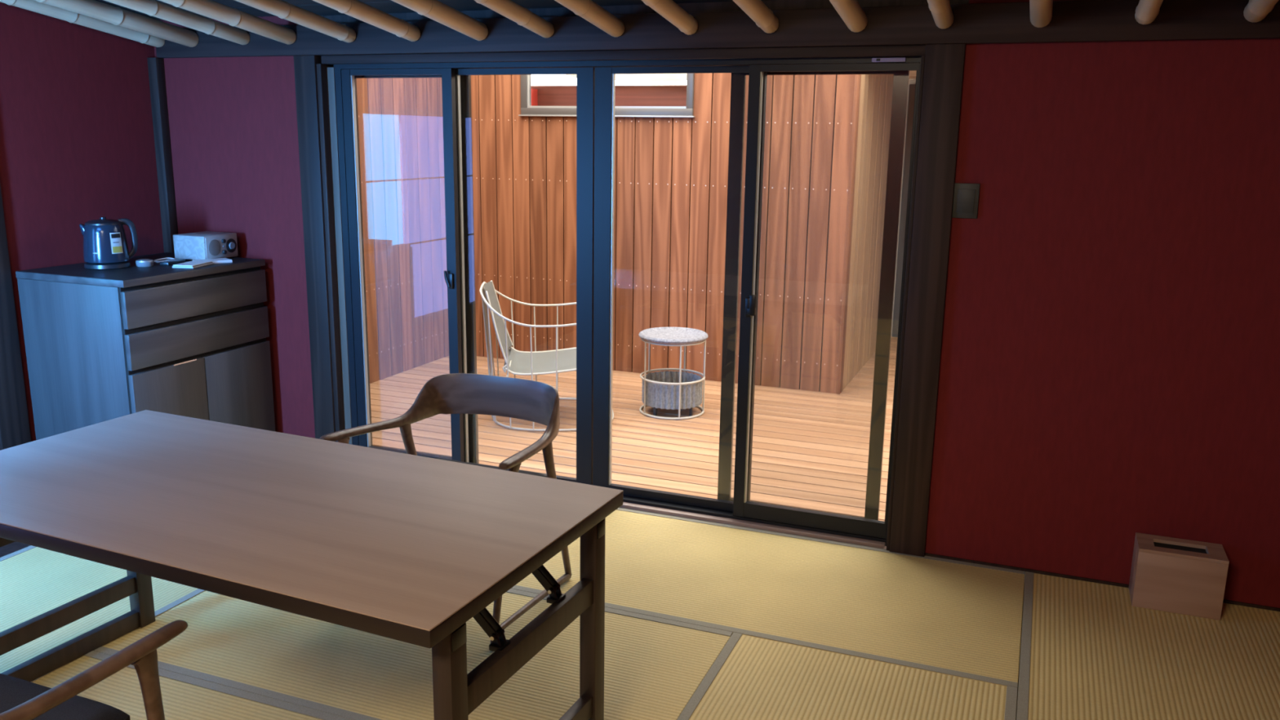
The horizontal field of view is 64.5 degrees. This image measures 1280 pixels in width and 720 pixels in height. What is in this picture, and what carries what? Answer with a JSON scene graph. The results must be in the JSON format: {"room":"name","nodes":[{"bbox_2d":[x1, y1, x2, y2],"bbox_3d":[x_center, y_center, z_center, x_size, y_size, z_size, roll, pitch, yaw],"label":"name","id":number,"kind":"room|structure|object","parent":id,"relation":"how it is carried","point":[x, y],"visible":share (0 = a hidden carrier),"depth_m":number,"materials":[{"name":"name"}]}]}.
{"room":"traditional dwelling","nodes":[
{"label":"traditional dwelling","id":0,"kind":"room"},
{"bbox_2d":[0,2,448,450],"bbox_3d":[-2.875,-0.794,3.850,0.162,3.200,8.000,6,13,21],"label":"wall","id":1,"kind":"structure","parent":0,"point":[77,146],"depth_m":4.76,"materials":[{"name":"paint"}]},
{"bbox_2d":[146,57,177,253],"bbox_3d":[-2.351,-0.515,5.100,0.055,1.930,0.050,6,13,21],"label":"trim","id":2,"kind":"structure","parent":1,"relation":"attached to","point":[155,65],"depth_m":4.97,"materials":[{"name":"black wood"}]},
{"bbox_2d":[95,0,766,20],"bbox_3d":[-0.986,-1.277,1.420,5.380,0.881,5.844,6,13,21],"label":"ceiling","id":3,"kind":"structure","parent":0,"point":[388,6],"depth_m":4.28,"materials":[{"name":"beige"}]},
{"bbox_2d":[0,506,1279,719],"bbox_3d":[-1.018,1.280,2.002,5.280,0.202,5.400,6,13,21],"label":"floor","id":4,"kind":"structure","parent":0,"point":[704,620],"depth_m":3.26,"materials":[{"name":"beige"}]},
{"bbox_2d":[0,619,187,719],"bbox_3d":[-1.351,0.810,1.952,0.696,0.734,0.615,6,13,21],"label":"armchair","id":5,"kind":"object","parent":4,"relation":"on","point":[20,699],"visible":1,"depth_m":2.00,"materials":[{"name":"brown wood"}]},
{"bbox_2d":[15,252,275,439],"bbox_3d":[-2.235,0.056,4.695,0.616,0.995,0.815,6,13,21],"label":"base cabinet","id":6,"kind":"object","parent":4,"relation":"on","point":[107,344],"visible":0.61,"depth_m":4.37,"materials":[{"name":"grey wood"}]},
{"bbox_2d":[15,259,265,288],"bbox_3d":[-2.229,-0.415,4.591,0.615,0.028,0.815,6,13,21],"label":"countertop","id":7,"kind":"structure","parent":6,"relation":"on","point":[89,281],"depth_m":4.28,"materials":[{"name":"grey wood"}]},
{"bbox_2d":[79,216,137,270],"bbox_3d":[-2.350,-0.518,4.462,0.186,0.222,0.186,4,13,16],"label":"electric kettle","id":8,"kind":"object","parent":7,"relation":"on","point":[105,246],"visible":1,"depth_m":4.40,"materials":[{"name":"black plastic"}]},
{"bbox_2d":[135,258,153,266],"bbox_3d":[-2.214,-0.435,4.534,0.072,0.032,0.072,6,13,21],"label":"dish","id":9,"kind":"object","parent":7,"relation":"on","point":[142,262],"visible":1,"depth_m":4.51,"materials":[{"name":"white ceramic"}]},
{"bbox_2d":[153,257,175,262],"bbox_3d":[-2.204,-0.469,4.729,0.114,0.014,0.172,-5,14,-23],"label":"power cord","id":10,"kind":"object","parent":7,"relation":"on","point":[154,260],"visible":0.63,"depth_m":4.72,"materials":[{"name":"white plastic"}]},
{"bbox_2d":[160,258,185,265],"bbox_3d":[-2.132,-0.448,4.630,0.044,0.018,0.140,2,13,7],"label":"remote control","id":11,"kind":"object","parent":7,"relation":"on","point":[175,261],"visible":1,"depth_m":4.61,"materials":[{"name":"black plastic"}]},
{"bbox_2d":[172,260,213,268],"bbox_3d":[-2.011,-0.430,4.570,0.102,0.014,0.173,2,13,7],"label":"stack","id":12,"kind":"object","parent":7,"relation":"on","point":[194,264],"visible":1,"depth_m":4.53,"materials":[{"name":"white paper"}]},
{"bbox_2d":[173,231,238,259],"bbox_3d":[-2.057,-0.540,4.821,0.202,0.118,0.210,6,13,21],"label":"radio","id":13,"kind":"object","parent":7,"relation":"on","point":[205,245],"visible":0.98,"depth_m":4.75,"materials":[{"name":"white plastic"}]},
{"bbox_2d":[192,257,232,263],"bbox_3d":[-1.980,-0.458,4.697,0.150,0.012,0.095,-9,16,-39],"label":"booklet","id":14,"kind":"object","parent":7,"relation":"on","point":[218,260],"visible":0.77,"depth_m":4.69,"materials":[{"name":"white paper"}]},
{"bbox_2d":[0,409,623,719],"bbox_3d":[-1.007,0.672,2.673,1.725,0.700,0.845,6,14,23],"label":"folding table","id":15,"kind":"object","parent":4,"relation":"on","point":[406,548],"visible":1,"depth_m":2.44,"materials":[{"name":"brown wood"}]},
{"bbox_2d":[319,373,572,643],"bbox_3d":[-0.613,0.477,3.504,0.696,0.734,0.615,6,13,21],"label":"armchair","id":16,"kind":"object","parent":4,"relation":"on","point":[537,402],"visible":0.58,"depth_m":3.67,"materials":[{"name":"brown wood"}]},
{"bbox_2d":[1128,532,1229,620],"bbox_3d":[1.896,0.760,3.584,0.276,0.217,0.160,6,13,21],"label":"box","id":17,"kind":"object","parent":4,"relation":"on","point":[1183,576],"visible":1,"depth_m":3.52,"materials":[{"name":"brown wood"}]},
{"bbox_2d":[154,0,1279,608],"bbox_3d":[0.022,-0.481,4.249,5.080,2.300,0.140,6,13,21],"label":"wall","id":18,"kind":"structure","parent":0,"point":[1109,369],"depth_m":3.60,"materials":[{"name":"red paint"}]},
{"bbox_2d":[34,0,198,47],"bbox_3d":[-3.021,-1.371,2.434,0.079,0.787,5.008,6,13,21],"label":"bamboo pole","id":19,"kind":"object","parent":18,"relation":"attached to","point":[116,15],"visible":1,"depth_m":4.40,"materials":[{"name":"beige wood"}]},
{"bbox_2d":[103,0,249,44],"bbox_3d":[-2.735,-1.342,2.324,0.069,0.777,5.007,6,13,21],"label":"bamboo pole","id":20,"kind":"object","parent":18,"relation":"attached to","point":[154,8],"visible":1,"depth_m":4.32,"materials":[{"name":"beige wood"}]},
{"bbox_2d":[158,0,296,44],"bbox_3d":[-2.493,-1.318,2.231,0.075,0.783,5.007,6,13,21],"label":"bamboo pole","id":21,"kind":"object","parent":18,"relation":"attached to","point":[211,9],"visible":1,"depth_m":4.24,"materials":[{"name":"beige wood"}]},
{"bbox_2d":[234,0,355,42],"bbox_3d":[-2.189,-1.288,2.114,0.071,0.779,5.007,6,13,21],"label":"bamboo pole","id":22,"kind":"object","parent":18,"relation":"attached to","point":[282,9],"visible":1,"depth_m":4.14,"materials":[{"name":"beige wood"}]},
{"bbox_2d":[293,55,336,441],"bbox_3d":[-1.503,-0.450,4.863,0.117,1.930,0.162,6,13,21],"label":"wooden post","id":23,"kind":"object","parent":18,"relation":"attached to","point":[304,66],"depth_m":4.76,"materials":[{"name":"black wood"}]},
{"bbox_2d":[315,63,345,431],"bbox_3d":[-1.435,-0.426,4.846,0.025,1.893,0.152,6,13,21],"label":"trim","id":24,"kind":"structure","parent":18,"relation":"attached to","point":[322,72],"depth_m":4.75,"materials":[{"name":"black wood"}]},
{"bbox_2d":[326,66,352,444],"bbox_3d":[-1.398,-0.430,4.853,0.038,1.860,0.110,6,13,21],"label":"trim","id":25,"kind":"structure","parent":18,"relation":"attached to","point":[331,70],"depth_m":4.78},
{"bbox_2d":[312,0,420,41],"bbox_3d":[-1.881,-1.257,1.996,0.073,0.781,5.007,6,13,21],"label":"bamboo pole","id":26,"kind":"object","parent":18,"relation":"attached to","point":[357,9],"visible":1,"depth_m":4.05,"materials":[{"name":"beige wood"}]},
{"bbox_2d":[341,68,464,462],"bbox_3d":[-1.097,-0.390,4.689,0.576,1.840,0.058,6,13,21],"label":"door","id":27,"kind":"structure","parent":18,"relation":"in","point":[452,279],"depth_m":4.65,"materials":[{"name":"black metal"}]},
{"bbox_2d":[354,75,479,463],"bbox_3d":[-1.065,-0.409,4.785,0.646,1.839,0.020,6,13,21],"label":"door","id":28,"kind":"structure","parent":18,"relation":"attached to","point":[465,80],"depth_m":4.66,"materials":[{"name":"brown metal"}]},
{"bbox_2d":[391,0,488,40],"bbox_3d":[-1.577,-1.227,1.879,0.079,0.787,5.008,6,13,21],"label":"bamboo pole","id":29,"kind":"object","parent":18,"relation":"attached to","point":[437,11],"visible":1,"depth_m":3.94,"materials":[{"name":"beige wood"}]},
{"bbox_2d":[474,0,554,38],"bbox_3d":[-1.289,-1.198,1.768,0.069,0.777,5.007,6,13,21],"label":"bamboo pole","id":30,"kind":"object","parent":18,"relation":"attached to","point":[522,16],"visible":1,"depth_m":3.86,"materials":[{"name":"beige wood"}]},
{"bbox_2d":[454,67,595,484],"bbox_3d":[-0.528,-0.345,4.526,0.705,1.840,0.032,6,13,21],"label":"door","id":31,"kind":"structure","parent":18,"relation":"in","point":[585,77],"depth_m":4.41,"materials":[{"name":"black metal"}]},
{"bbox_2d":[554,0,624,37],"bbox_3d":[-1.005,-1.169,1.659,0.075,0.783,5.007,6,13,21],"label":"bamboo pole","id":32,"kind":"object","parent":18,"relation":"attached to","point":[588,10],"visible":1,"depth_m":3.76,"materials":[{"name":"beige wood"}]},
{"bbox_2d":[320,44,925,65],"bbox_3d":[-0.188,-1.240,4.145,2.646,0.036,0.106,6,13,21],"label":"trim","id":33,"kind":"structure","parent":18,"relation":"attached to","point":[907,50],"depth_m":4.02,"materials":[{"name":"black wood"}]},
{"bbox_2d":[333,56,921,546],"bbox_3d":[-0.166,-0.308,4.395,2.608,1.895,0.131,6,13,21],"label":"trim","id":34,"kind":"structure","parent":18,"relation":"attached to","point":[713,62],"depth_m":4.35,"materials":[{"name":"black metal"}]},
{"bbox_2d":[641,0,697,35],"bbox_3d":[-0.721,-1.141,1.550,0.071,0.779,5.007,6,13,21],"label":"bamboo pole","id":35,"kind":"object","parent":18,"relation":"attached to","point":[669,10],"visible":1,"depth_m":3.67,"materials":[{"name":"beige wood"}]},
{"bbox_2d":[592,65,767,511],"bbox_3d":[0.142,-0.278,4.268,0.723,1.840,0.032,6,13,21],"label":"door","id":36,"kind":"structure","parent":18,"relation":"in","point":[605,77],"depth_m":4.32,"materials":[{"name":"black metal"}]},
{"bbox_2d":[155,0,1279,57],"bbox_3d":[0.045,-1.301,4.041,5.040,0.132,0.160,6,13,21],"label":"ceiling beam","id":37,"kind":"structure","parent":18,"relation":"attached to","point":[1076,20],"depth_m":3.73,"materials":[{"name":"black wood"}]},
{"bbox_2d":[0,0,164,47],"bbox_3d":[-3.212,-1.390,2.508,0.073,0.781,5.007,6,13,21],"label":"bamboo pole","id":38,"kind":"object","parent":37,"relation":"on","point":[30,5],"visible":0.65,"depth_m":4.45,"materials":[{"name":"beige wood"}]},
{"bbox_2d":[620,502,886,548],"bbox_3d":[-0.230,0.642,4.584,2.640,0.076,0.126,6,13,21],"label":"trim","id":39,"kind":"structure","parent":18,"relation":"attached to","point":[838,538],"depth_m":4.24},
{"bbox_2d":[733,0,778,33],"bbox_3d":[-0.428,-1.112,1.437,0.073,0.781,5.007,6,13,21],"label":"bamboo pole","id":40,"kind":"object","parent":18,"relation":"attached to","point":[764,18],"visible":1,"depth_m":3.58,"materials":[{"name":"beige wood"}]},
{"bbox_2d":[717,71,909,519],"bbox_3d":[0.675,-0.235,4.116,0.690,1.839,0.020,6,13,21],"label":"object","id":41,"kind":"object","parent":18,"relation":"attached to","point":[901,78],"visible":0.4,"depth_m":4.08,"materials":[{"name":"brown metal"}]},
{"bbox_2d":[733,62,919,538],"bbox_3d":[0.705,-0.209,3.994,0.638,1.840,0.062,6,13,21],"label":"door","id":42,"kind":"structure","parent":18,"relation":"in","point":[741,507],"depth_m":4.07,"materials":[{"name":"black metal"}]},
{"bbox_2d":[829,0,867,32],"bbox_3d":[-0.129,-1.082,1.322,0.079,0.787,5.008,6,13,21],"label":"bamboo pole","id":43,"kind":"object","parent":18,"relation":"attached to","point":[851,13],"visible":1,"depth_m":3.47,"materials":[{"name":"beige wood"}]},
{"bbox_2d":[871,57,906,62],"bbox_3d":[0.909,-1.097,3.708,0.122,0.015,0.016,6,13,21],"label":"sensor","id":44,"kind":"object","parent":18,"relation":"attached to","point":[898,59],"visible":1,"depth_m":3.70,"materials":[{"name":"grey plastic"}]},
{"bbox_2d":[885,55,924,550],"bbox_3d":[1.007,-0.170,3.851,0.013,1.893,0.046,6,13,21],"label":"trim","id":45,"kind":"structure","parent":18,"relation":"attached to","point":[922,59],"depth_m":3.81,"materials":[{"name":"brown wood"}]},
{"bbox_2d":[888,43,965,556],"bbox_3d":[1.095,-0.190,3.864,0.135,1.930,0.162,6,13,21],"label":"wooden post","id":46,"kind":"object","parent":18,"relation":"attached to","point":[944,66],"depth_m":3.77,"materials":[{"name":"brown wood"}]},
{"bbox_2d":[927,0,953,28],"bbox_3d":[0.153,-1.054,1.214,0.069,0.777,5.007,6,13,21],"label":"bamboo pole","id":47,"kind":"object","parent":18,"relation":"attached to","point":[941,11],"visible":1,"depth_m":3.38,"materials":[{"name":"beige wood"}]},
{"bbox_2d":[951,182,980,218],"bbox_3d":[1.180,-0.576,3.674,0.088,0.125,0.012,6,13,21],"label":"switch plate","id":48,"kind":"object","parent":18,"relation":"attached to","point":[966,196],"visible":1,"depth_m":3.67,"materials":[{"name":"grey plastic"}]},
{"bbox_2d":[1029,0,1053,27],"bbox_3d":[0.447,-1.024,1.101,0.075,0.783,5.007,6,13,21],"label":"bamboo pole","id":49,"kind":"object","parent":18,"relation":"attached to","point":[1041,11],"visible":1,"depth_m":3.28,"materials":[{"name":"beige wood"}]},
{"bbox_2d":[924,552,1279,611],"bbox_3d":[1.730,0.825,3.756,1.311,0.011,0.006,6,13,21],"label":"baseboard","id":50,"kind":"structure","parent":18,"relation":"attached to","point":[1229,602],"depth_m":3.81,"materials":[{"name":"brown wood"}]},
{"bbox_2d":[1134,0,1163,24],"bbox_3d":[0.745,-0.995,0.986,0.071,0.779,5.007,6,13,21],"label":"bamboo pole","id":51,"kind":"object","parent":18,"relation":"attached to","point":[1146,11],"visible":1,"depth_m":3.20,"materials":[{"name":"beige wood"}]},
{"bbox_2d":[1243,0,1279,22],"bbox_3d":[1.037,-0.965,0.874,0.073,0.781,5.007,6,13,21],"label":"bamboo pole","id":52,"kind":"object","parent":18,"relation":"attached to","point":[1255,11],"visible":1,"depth_m":3.11,"materials":[{"name":"beige wood"}]},
{"bbox_2d":[891,79,915,334],"bbox_3d":[3.307,-1.384,7.927,2.690,2.630,0.100,6,13,21],"label":"wall","id":53,"kind":"structure","parent":0,"point":[911,81],"depth_m":8.30,"materials":[{"name":"brown wood"}]},
{"bbox_2d":[891,84,915,337],"bbox_3d":[2.535,-1.159,8.176,0.860,2.060,0.105,6,13,21],"label":"door","id":54,"kind":"structure","parent":53,"relation":"in","point":[912,86],"depth_m":8.31,"materials":[{"name":"grey metal"}]},
{"bbox_2d":[909,71,916,79],"bbox_3d":[2.985,-1.964,6.799,2.590,0.040,1.940,6,13,21],"label":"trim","id":55,"kind":"structure","parent":53,"relation":"attached to","point":[912,73],"depth_m":7.56,"materials":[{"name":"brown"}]},
{"label":"outside","id":56,"kind":"structure","parent":0,"visible":0},
{"bbox_2d":[565,73,686,81],"bbox_3d":[-0.300,-2.846,8.058,3.640,1.425,1.650,6,13,21],"label":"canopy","id":57,"kind":"object","parent":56,"point":[646,77],"visible":0.02,"depth_m":7.22,"materials":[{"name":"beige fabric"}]},
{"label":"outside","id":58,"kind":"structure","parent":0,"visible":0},
{"bbox_2d":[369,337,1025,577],"bbox_3d":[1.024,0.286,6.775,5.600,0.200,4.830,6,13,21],"label":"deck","id":59,"kind":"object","parent":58,"point":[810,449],"visible":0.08,"depth_m":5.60,"materials":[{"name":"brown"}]},
{"bbox_2d":[531,88,537,106],"bbox_3d":[-0.853,-1.093,7.881,0.095,1.960,0.095,6,13,21],"label":"post","id":60,"kind":"object","parent":59,"relation":"on","point":[534,91],"visible":0.14,"depth_m":7.67,"materials":[{"name":"red paint"}]},
{"bbox_2d":[531,84,686,118],"bbox_3d":[-0.604,-1.947,7.698,3.300,0.255,0.080,6,13,21],"label":"cross beam","id":61,"kind":"structure","parent":60,"relation":"attached to","point":[668,95],"depth_m":7.44,"materials":[{"name":"brown wood"}]},
{"bbox_2d":[479,280,613,431],"bbox_3d":[-0.533,-0.057,5.939,0.768,0.779,0.718,0,13,-4],"label":"lounge chair","id":62,"kind":"object","parent":59,"relation":"on","point":[531,363],"visible":0.77,"depth_m":5.98,"materials":[{"name":"beige metal"}]},
{"bbox_2d":[471,72,861,394],"bbox_3d":[-0.061,-1.161,6.923,3.010,2.530,0.106,6,13,21],"label":"wall","id":63,"kind":"structure","parent":59,"relation":"on","point":[671,180],"depth_m":6.80,"materials":[{"name":"brown wood"}]},
{"bbox_2d":[518,73,695,117],"bbox_3d":[-0.228,-1.959,6.775,1.280,0.652,0.085,6,13,21],"label":"window","id":64,"kind":"structure","parent":63,"relation":"in","point":[526,109],"depth_m":6.75,"materials":[{"name":"grey"}]},
{"bbox_2d":[639,326,708,419],"bbox_3d":[0.196,0.075,6.092,0.414,0.484,0.414,6,13,21],"label":"side table","id":65,"kind":"object","parent":59,"relation":"on","point":[665,389],"visible":1,"depth_m":6.00,"materials":[{"name":"white metal"}]},
{"bbox_2d":[640,368,705,409],"bbox_3d":[0.195,0.172,6.113,0.394,0.165,0.394,6,13,21],"label":"basket","id":66,"kind":"object","parent":65,"relation":"on","point":[664,389],"depth_m":6.00,"materials":[{"name":"beige fabric"}]},
{"bbox_2d":[639,326,708,343],"bbox_3d":[0.199,-0.147,6.043,0.414,0.029,0.414,6,13,21],"label":"table top","id":67,"kind":"object","parent":65,"relation":"on","point":[668,335],"depth_m":6.02,"materials":[{"name":"white stone"}]},
{"bbox_2d":[842,74,893,390],"bbox_3d":[1.675,-1.228,7.343,0.102,2.530,2.125,6,13,21],"label":"wall","id":68,"kind":"structure","parent":59,"relation":"on","point":[876,90],"depth_m":7.03,"materials":[{"name":"brown wood"}]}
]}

